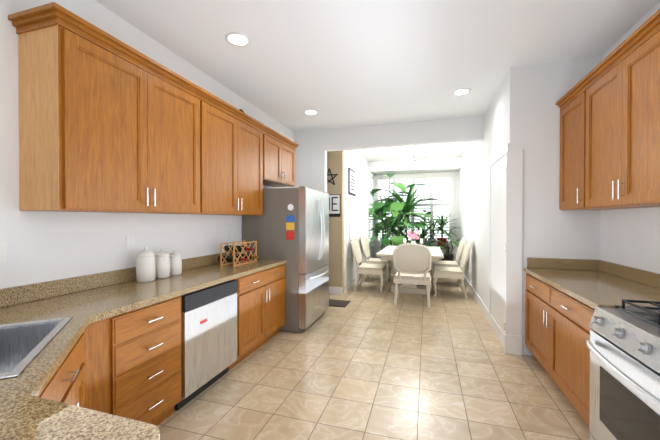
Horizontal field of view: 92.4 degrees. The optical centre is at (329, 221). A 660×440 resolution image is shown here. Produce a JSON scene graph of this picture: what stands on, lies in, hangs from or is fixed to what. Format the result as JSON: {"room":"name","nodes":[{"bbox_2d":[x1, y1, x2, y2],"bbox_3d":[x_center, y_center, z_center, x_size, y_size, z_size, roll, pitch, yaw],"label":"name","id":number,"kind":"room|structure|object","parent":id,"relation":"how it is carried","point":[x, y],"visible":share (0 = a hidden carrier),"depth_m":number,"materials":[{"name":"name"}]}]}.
{"room":"kitchen","nodes":[
{"label":"kitchen","id":0,"kind":"room"},
{"bbox_2d":[0,0,293,288],"bbox_3d":[-1.571,-0.121,3.786,0.600,3.000,4.630,0,0,17],"label":"wall","id":1,"kind":"structure","parent":0,"point":[43,246],"depth_m":2.25,"materials":[{"name":"white paint"}]},
{"bbox_2d":[0,242,6,262],"bbox_3d":[-1.875,0.174,1.753,0.009,0.115,0.127,0,0,17],"label":"outlet","id":2,"kind":"object","parent":1,"relation":"attached to","point":[3,245],"depth_m":1.80,"materials":[{"name":"white plastic"}]},
{"bbox_2d":[14,14,207,213],"bbox_3d":[-1.494,-0.609,2.407,0.349,1.075,1.228,0,0,17],"label":"upper cabinet","id":3,"kind":"object","parent":1,"relation":"attached to","point":[108,123],"depth_m":2.00,"materials":[{"name":"brown wood"}]},
{"bbox_2d":[0,252,241,307],"bbox_3d":[-1.701,0.395,2.300,0.021,0.168,3.784,0,0,17],"label":"backsplash","id":4,"kind":"structure","parent":1,"relation":"attached to","point":[11,296],"depth_m":2.15,"materials":[{"name":"stone"}]},
{"bbox_2d":[126,235,134,249],"bbox_3d":[-1.624,0.168,2.576,0.008,0.115,0.075,0,0,17],"label":"outlet","id":5,"kind":"object","parent":1,"relation":"attached to","point":[130,242],"depth_m":2.57,"materials":[{"name":"white plastic"}]},
{"bbox_2d":[196,98,263,215],"bbox_3d":[-1.179,-0.617,3.435,0.349,1.075,1.226,0,0,17],"label":"upper cabinet","id":6,"kind":"object","parent":1,"relation":"attached to","point":[235,144],"depth_m":3.36,"materials":[{"name":"brown wood"}]},
{"bbox_2d":[264,130,295,186],"bbox_3d":[-0.850,-0.854,4.508,0.349,0.616,1.018,0,0,17],"label":"upper cabinet","id":7,"kind":"object","parent":1,"relation":"attached to","point":[279,155],"depth_m":4.40,"materials":[{"name":"brown wood"}]},
{"bbox_2d":[327,151,343,294],"bbox_3d":[-0.415,-0.140,6.194,1.400,3.000,0.150,0,0,17],"label":"wall","id":8,"kind":"structure","parent":0,"point":[335,162],"depth_m":5.96,"materials":[{"name":"beige paint"}]},
{"bbox_2d":[327,168,337,184],"bbox_3d":[-0.011,-0.851,5.972,0.336,0.319,0.022,0,0,17],"label":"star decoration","id":9,"kind":"object","parent":8,"relation":"attached to","point":[331,174],"visible":0.62,"depth_m":5.95,"materials":[{"name":"black metal"}]},
{"bbox_2d":[329,194,340,216],"bbox_3d":[0.018,-0.308,5.960,0.365,0.420,0.037,0,0,17],"label":"sign","id":10,"kind":"object","parent":8,"relation":"attached to","point":[334,205],"visible":0.73,"depth_m":5.93,"materials":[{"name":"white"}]},
{"bbox_2d":[329,286,341,294],"bbox_3d":[-0.439,1.291,6.125,1.400,0.140,0.014,0,0,17],"label":"baseboard","id":11,"kind":"structure","parent":8,"relation":"attached to","point":[332,290],"depth_m":5.95,"materials":[{"name":"white wood"}]},
{"bbox_2d":[344,150,372,285],"bbox_3d":[0.724,-0.152,7.779,0.150,3.000,3.550,0,0,17],"label":"wall","id":12,"kind":"structure","parent":0,"point":[356,161],"depth_m":6.73,"materials":[{"name":"white paint"}]},
{"bbox_2d":[348,168,355,195],"bbox_3d":[0.466,-0.828,6.625,0.028,0.530,0.600,0,0,17],"label":"framed picture","id":13,"kind":"object","parent":12,"relation":"attached to","point":[351,182],"visible":1,"depth_m":6.51,"materials":[{"name":"black"}]},
{"bbox_2d":[349,212,356,257],"bbox_3d":[0.488,0.267,6.699,0.032,0.940,0.600,0,0,17],"label":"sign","id":14,"kind":"object","parent":12,"relation":"attached to","point":[352,225],"visible":0.82,"depth_m":6.57,"materials":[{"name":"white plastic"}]},
{"bbox_2d":[344,274,364,292],"bbox_3d":[0.774,1.279,7.671,0.015,0.140,3.350,0,0,17],"label":"baseboard","id":15,"kind":"structure","parent":12,"relation":"attached to","point":[353,281],"depth_m":6.49,"materials":[{"name":"white wood"}]},
{"bbox_2d":[362,167,373,250],"bbox_3d":[1.022,-0.326,8.393,0.059,2.040,1.540,0,0,17],"label":"window shutters","id":16,"kind":"object","parent":12,"relation":"attached to","point":[367,188],"visible":0.92,"depth_m":8.28,"materials":[{"name":"white wood"}]},
{"bbox_2d":[157,270,590,439],"bbox_3d":[1.081,1.405,3.577,7.000,0.050,11.400,0,0,17],"label":"floor","id":17,"kind":"structure","parent":0,"point":[370,361],"depth_m":2.68,"materials":[{"name":"tile"}]},
{"bbox_2d":[38,323,181,425],"bbox_3d":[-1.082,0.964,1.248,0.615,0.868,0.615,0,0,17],"label":"base cabinet","id":18,"kind":"object","parent":17,"relation":"on","point":[127,365],"depth_m":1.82,"materials":[{"name":"brown wood"}]},
{"bbox_2d":[0,258,286,439],"bbox_3d":[-0.886,0.502,2.046,1.729,0.039,3.794,0,0,17],"label":"countertop","id":19,"kind":"structure","parent":18,"relation":"on","point":[27,412],"depth_m":1.23,"materials":[{"name":"stone"}]},
{"bbox_2d":[0,317,71,378],"bbox_3d":[-1.358,0.592,1.190,0.480,0.221,0.680,0,0,-28],"label":"sink","id":20,"kind":"object","parent":19,"relation":"in","point":[23,346],"visible":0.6,"depth_m":1.47,"materials":[{"name":"silver metal"}]},
{"bbox_2d":[136,247,160,281],"bbox_3d":[-1.488,0.337,2.557,0.138,0.280,0.138,0,0,8],"label":"canister","id":21,"kind":"object","parent":19,"relation":"on","point":[152,266],"depth_m":2.51,"materials":[{"name":"ceramic"}]},
{"bbox_2d":[161,248,174,277],"bbox_3d":[-1.440,0.350,2.714,0.124,0.252,0.124,0,0,8],"label":"canister","id":22,"kind":"object","parent":19,"relation":"on","point":[167,260],"depth_m":2.70,"materials":[{"name":"ceramic"}]},
{"bbox_2d":[175,250,181,274],"bbox_3d":[-1.397,0.363,2.853,0.111,0.224,0.111,0,0,8],"label":"canister","id":23,"kind":"object","parent":19,"relation":"on","point":[178,259],"depth_m":2.82,"materials":[{"name":"ceramic"}]},
{"bbox_2d":[218,241,257,266],"bbox_3d":[-1.031,0.348,3.588,0.350,0.242,0.464,0,0,17],"label":"wine rack","id":24,"kind":"object","parent":19,"relation":"on","point":[234,258],"visible":1,"depth_m":3.52,"materials":[{"name":"brown wood"}]},
{"bbox_2d":[93,296,180,330],"bbox_3d":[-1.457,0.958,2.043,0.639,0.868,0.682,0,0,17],"label":"drawer","id":25,"kind":"object","parent":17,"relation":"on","point":[165,315],"depth_m":2.04,"materials":[{"name":"brown wood"}]},
{"bbox_2d":[175,280,236,410],"bbox_3d":[-1.246,0.961,2.686,0.627,0.853,0.664,0,0,17],"label":"dishwasher","id":26,"kind":"object","parent":17,"relation":"on","point":[209,333],"visible":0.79,"depth_m":2.52,"materials":[{"name":"silver metal"}]},
{"bbox_2d":[228,263,284,370],"bbox_3d":[-1.006,0.946,3.517,0.639,0.868,1.060,0,0,17],"label":"base cabinet","id":27,"kind":"object","parent":17,"relation":"on","point":[261,294],"depth_m":3.31,"materials":[{"name":"brown wood"}]},
{"bbox_2d":[243,186,328,332],"bbox_3d":[-0.536,0.466,4.430,0.944,1.815,0.962,0,0,17],"label":"refrigerator","id":28,"kind":"object","parent":17,"relation":"on","point":[290,226],"visible":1,"depth_m":3.97,"materials":[{"name":"silver metal"}]},
{"bbox_2d":[329,299,349,306],"bbox_3d":[0.029,1.362,5.332,0.560,0.009,0.400,0,0,17],"label":"door mat","id":29,"kind":"object","parent":17,"relation":"on","point":[338,303],"visible":0.52,"depth_m":5.27,"materials":[{"name":"brown"}]},
{"bbox_2d":[351,238,386,292],"bbox_3d":[0.790,0.848,6.413,0.664,1.036,0.625,0,0,17],"label":"dining chair","id":30,"kind":"object","parent":17,"relation":"on","point":[372,269],"visible":1,"depth_m":6.22,"materials":[{"name":"beige paint"}]},
{"bbox_2d":[361,236,391,282],"bbox_3d":[1.074,0.841,7.340,0.664,1.036,0.625,0,0,17],"label":"dining chair","id":31,"kind":"object","parent":17,"relation":"on","point":[365,248],"visible":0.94,"depth_m":7.21,"materials":[{"name":"beige paint"}]},
{"bbox_2d":[376,246,443,294],"bbox_3d":[1.716,0.972,6.674,1.200,0.770,1.960,0,0,17],"label":"dining table","id":32,"kind":"object","parent":17,"relation":"on","point":[385,253],"visible":0.4,"depth_m":6.00,"materials":[{"name":"beige paint"}]},
{"bbox_2d":[403,238,422,244],"bbox_3d":[1.828,0.474,6.949,0.442,0.220,0.078,0,0,1],"label":"candle","id":33,"kind":"object","parent":32,"relation":"on","point":[421,240],"visible":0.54,"depth_m":6.93,"materials":[{"name":"white wax"}]},
{"bbox_2d":[407,230,421,243],"bbox_3d":[1.725,0.370,6.466,0.284,0.435,0.175,0,0,-5],"label":"flowers","id":34,"kind":"object","parent":32,"relation":"on","point":[413,237],"visible":0.88,"depth_m":6.43,"materials":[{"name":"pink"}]},
{"bbox_2d":[393,243,431,307],"bbox_3d":[1.398,0.856,5.359,0.625,1.036,0.664,0,0,17],"label":"dining chair","id":35,"kind":"object","parent":17,"relation":"on","point":[412,262],"visible":1,"depth_m":5.12,"materials":[{"name":"beige paint"}]},
{"bbox_2d":[369,173,459,273],"bbox_3d":[2.207,0.011,8.320,2.190,2.667,1.076,0,0,17],"label":"plants","id":36,"kind":"object","parent":17,"relation":"on","point":[400,209],"visible":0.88,"depth_m":8.21,"materials":[{"name":"green plant"}]},
{"bbox_2d":[432,237,464,287],"bbox_3d":[2.565,0.845,6.884,0.664,1.036,0.625,0,0,17],"label":"dining chair","id":37,"kind":"object","parent":17,"relation":"on","point":[458,257],"visible":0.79,"depth_m":6.68,"materials":[{"name":"beige paint"}]},
{"bbox_2d":[432,240,470,298],"bbox_3d":[2.281,0.852,5.956,0.664,1.036,0.625,0,0,17],"label":"dining chair","id":38,"kind":"object","parent":17,"relation":"on","point":[449,272],"visible":1,"depth_m":5.74,"materials":[{"name":"beige paint"}]},
{"bbox_2d":[525,273,544,368],"bbox_3d":[2.214,0.952,2.817,0.650,0.868,0.783,0,0,17],"label":"base cabinet","id":39,"kind":"object","parent":17,"relation":"on","point":[535,292],"depth_m":2.96,"materials":[{"name":"brown wood"}]},
{"bbox_2d":[545,283,594,425],"bbox_3d":[2.013,0.957,2.162,0.650,0.868,0.842,0,0,17],"label":"base cabinet","id":40,"kind":"object","parent":17,"relation":"on","point":[557,329],"depth_m":2.27,"materials":[{"name":"brown wood"}]},
{"bbox_2d":[523,268,659,308],"bbox_3d":[1.577,0.511,0.751,0.659,0.039,5.099,0,0,17],"label":"countertop","id":41,"kind":"structure","parent":40,"relation":"on","point":[593,288],"depth_m":2.35,"materials":[{"name":"stone"}]},
{"bbox_2d":[586,299,659,439],"bbox_3d":[1.668,0.813,1.312,0.754,1.170,0.980,0,0,17],"label":"range","id":42,"kind":"object","parent":17,"relation":"on","point":[623,343],"visible":1,"depth_m":1.56,"materials":[{"name":"silver metal"}]},
{"bbox_2d":[95,0,659,161],"bbox_3d":[1.081,-1.645,3.554,7.000,0.050,11.400,0,0,17],"label":"ceiling","id":43,"kind":"structure","parent":0,"point":[334,64],"depth_m":2.93,"materials":[{"name":"white paint"}]},
{"bbox_2d":[225,32,250,46],"bbox_3d":[-0.814,-1.610,2.796,0.215,0.006,0.215,0,0,11],"label":"recessed light","id":44,"kind":"object","parent":43,"relation":"in","point":[237,39],"depth_m":2.79,"materials":[{"name":"white"}]},
{"bbox_2d":[304,110,317,114],"bbox_3d":[-0.285,-1.624,4.694,0.215,0.006,0.215,0,0,-4],"label":"recessed light","id":45,"kind":"object","parent":43,"relation":"in","point":[308,112],"depth_m":4.69,"materials":[{"name":"white"}]},
{"bbox_2d":[398,146,430,167],"bbox_3d":[1.781,-1.412,6.684,0.681,0.460,0.689,0,0,17],"label":"chandelier","id":46,"kind":"object","parent":43,"relation":"hanging from","point":[424,161],"visible":0.94,"depth_m":6.67,"materials":[{"name":"silver metal"}]},
{"bbox_2d":[452,88,470,95],"bbox_3d":[1.638,-1.618,3.938,0.215,0.006,0.215,0,0,11],"label":"recessed light","id":47,"kind":"object","parent":43,"relation":"in","point":[463,91],"depth_m":3.92,"materials":[{"name":"white"}]},
{"bbox_2d":[294,116,483,191],"bbox_3d":[0.586,-0.134,5.469,3.740,3.000,0.150,0,0,17],"label":"wall","id":48,"kind":"structure","parent":0,"point":[314,147],"depth_m":5.37,"materials":[{"name":"white paint"}]},
{"bbox_2d":[369,157,460,174],"bbox_3d":[2.288,-1.518,8.623,2.338,0.279,0.599,0,0,17],"label":"soffit","id":49,"kind":"structure","parent":0,"point":[447,164],"depth_m":8.39,"materials":[{"name":"white paint"}]},
{"bbox_2d":[373,171,458,264],"bbox_3d":[2.405,-0.161,9.017,2.340,3.000,0.200,0,0,17],"label":"wall","id":50,"kind":"structure","parent":0,"point":[376,249],"depth_m":8.61,"materials":[{"name":"white paint"}]},
{"bbox_2d":[374,172,453,247],"bbox_3d":[2.328,-0.330,8.902,2.160,2.040,0.059,0,0,17],"label":"window shutters","id":51,"kind":"object","parent":50,"relation":"attached to","point":[439,186],"visible":0.48,"depth_m":8.79,"materials":[{"name":"white"}]},
{"bbox_2d":[459,74,506,308],"bbox_3d":[2.812,-0.139,6.095,0.150,3.000,5.550,0,0,17],"label":"wall","id":52,"kind":"structure","parent":0,"point":[476,157],"depth_m":5.11,"materials":[{"name":"white paint"}]},
{"bbox_2d":[458,266,503,346],"bbox_3d":[2.704,1.292,6.034,0.015,0.140,5.350,0,0,17],"label":"baseboard","id":53,"kind":"structure","parent":52,"relation":"attached to","point":[496,328],"depth_m":4.57,"materials":[{"name":"white wood"}]},
{"bbox_2d":[488,143,522,355],"bbox_3d":[2.067,0.274,3.795,0.163,2.210,1.070,0,0,17],"label":"door","id":54,"kind":"structure","parent":52,"relation":"attached to","point":[505,229],"depth_m":3.31,"materials":[{"name":"white wood"}]},
{"bbox_2d":[506,56,600,355],"bbox_3d":[2.284,-0.117,3.276,0.790,3.000,0.150,0,0,17],"label":"wall","id":55,"kind":"structure","parent":0,"point":[535,94],"depth_m":3.22,"materials":[{"name":"white paint"}]},
{"bbox_2d":[600,1,659,273],"bbox_3d":[1.899,-0.096,0.413,0.150,3.000,5.850,0,0,17],"label":"wall","id":56,"kind":"structure","parent":0,"point":[630,237],"depth_m":2.60,"materials":[{"name":"white paint"}]},
{"bbox_2d":[558,89,610,209],"bbox_3d":[2.380,-0.632,2.837,0.350,1.035,0.625,0,0,17],"label":"upper cabinet","id":57,"kind":"object","parent":56,"relation":"attached to","point":[567,176],"depth_m":2.99,"materials":[{"name":"brown wood"}]},
{"bbox_2d":[527,258,659,288],"bbox_3d":[1.591,0.439,0.746,0.629,0.104,5.099,0,0,17],"label":"backsplash","id":58,"kind":"structure","parent":56,"relation":"attached to","point":[649,278],"depth_m":3.04,"materials":[{"name":"stone"}]},
{"bbox_2d":[576,17,659,208],"bbox_3d":[2.166,-0.627,2.136,0.350,1.035,1.143,0,0,17],"label":"upper cabinet","id":59,"kind":"object","parent":56,"relation":"attached to","point":[609,105],"depth_m":2.15,"materials":[{"name":"brown wood"}]}
]}

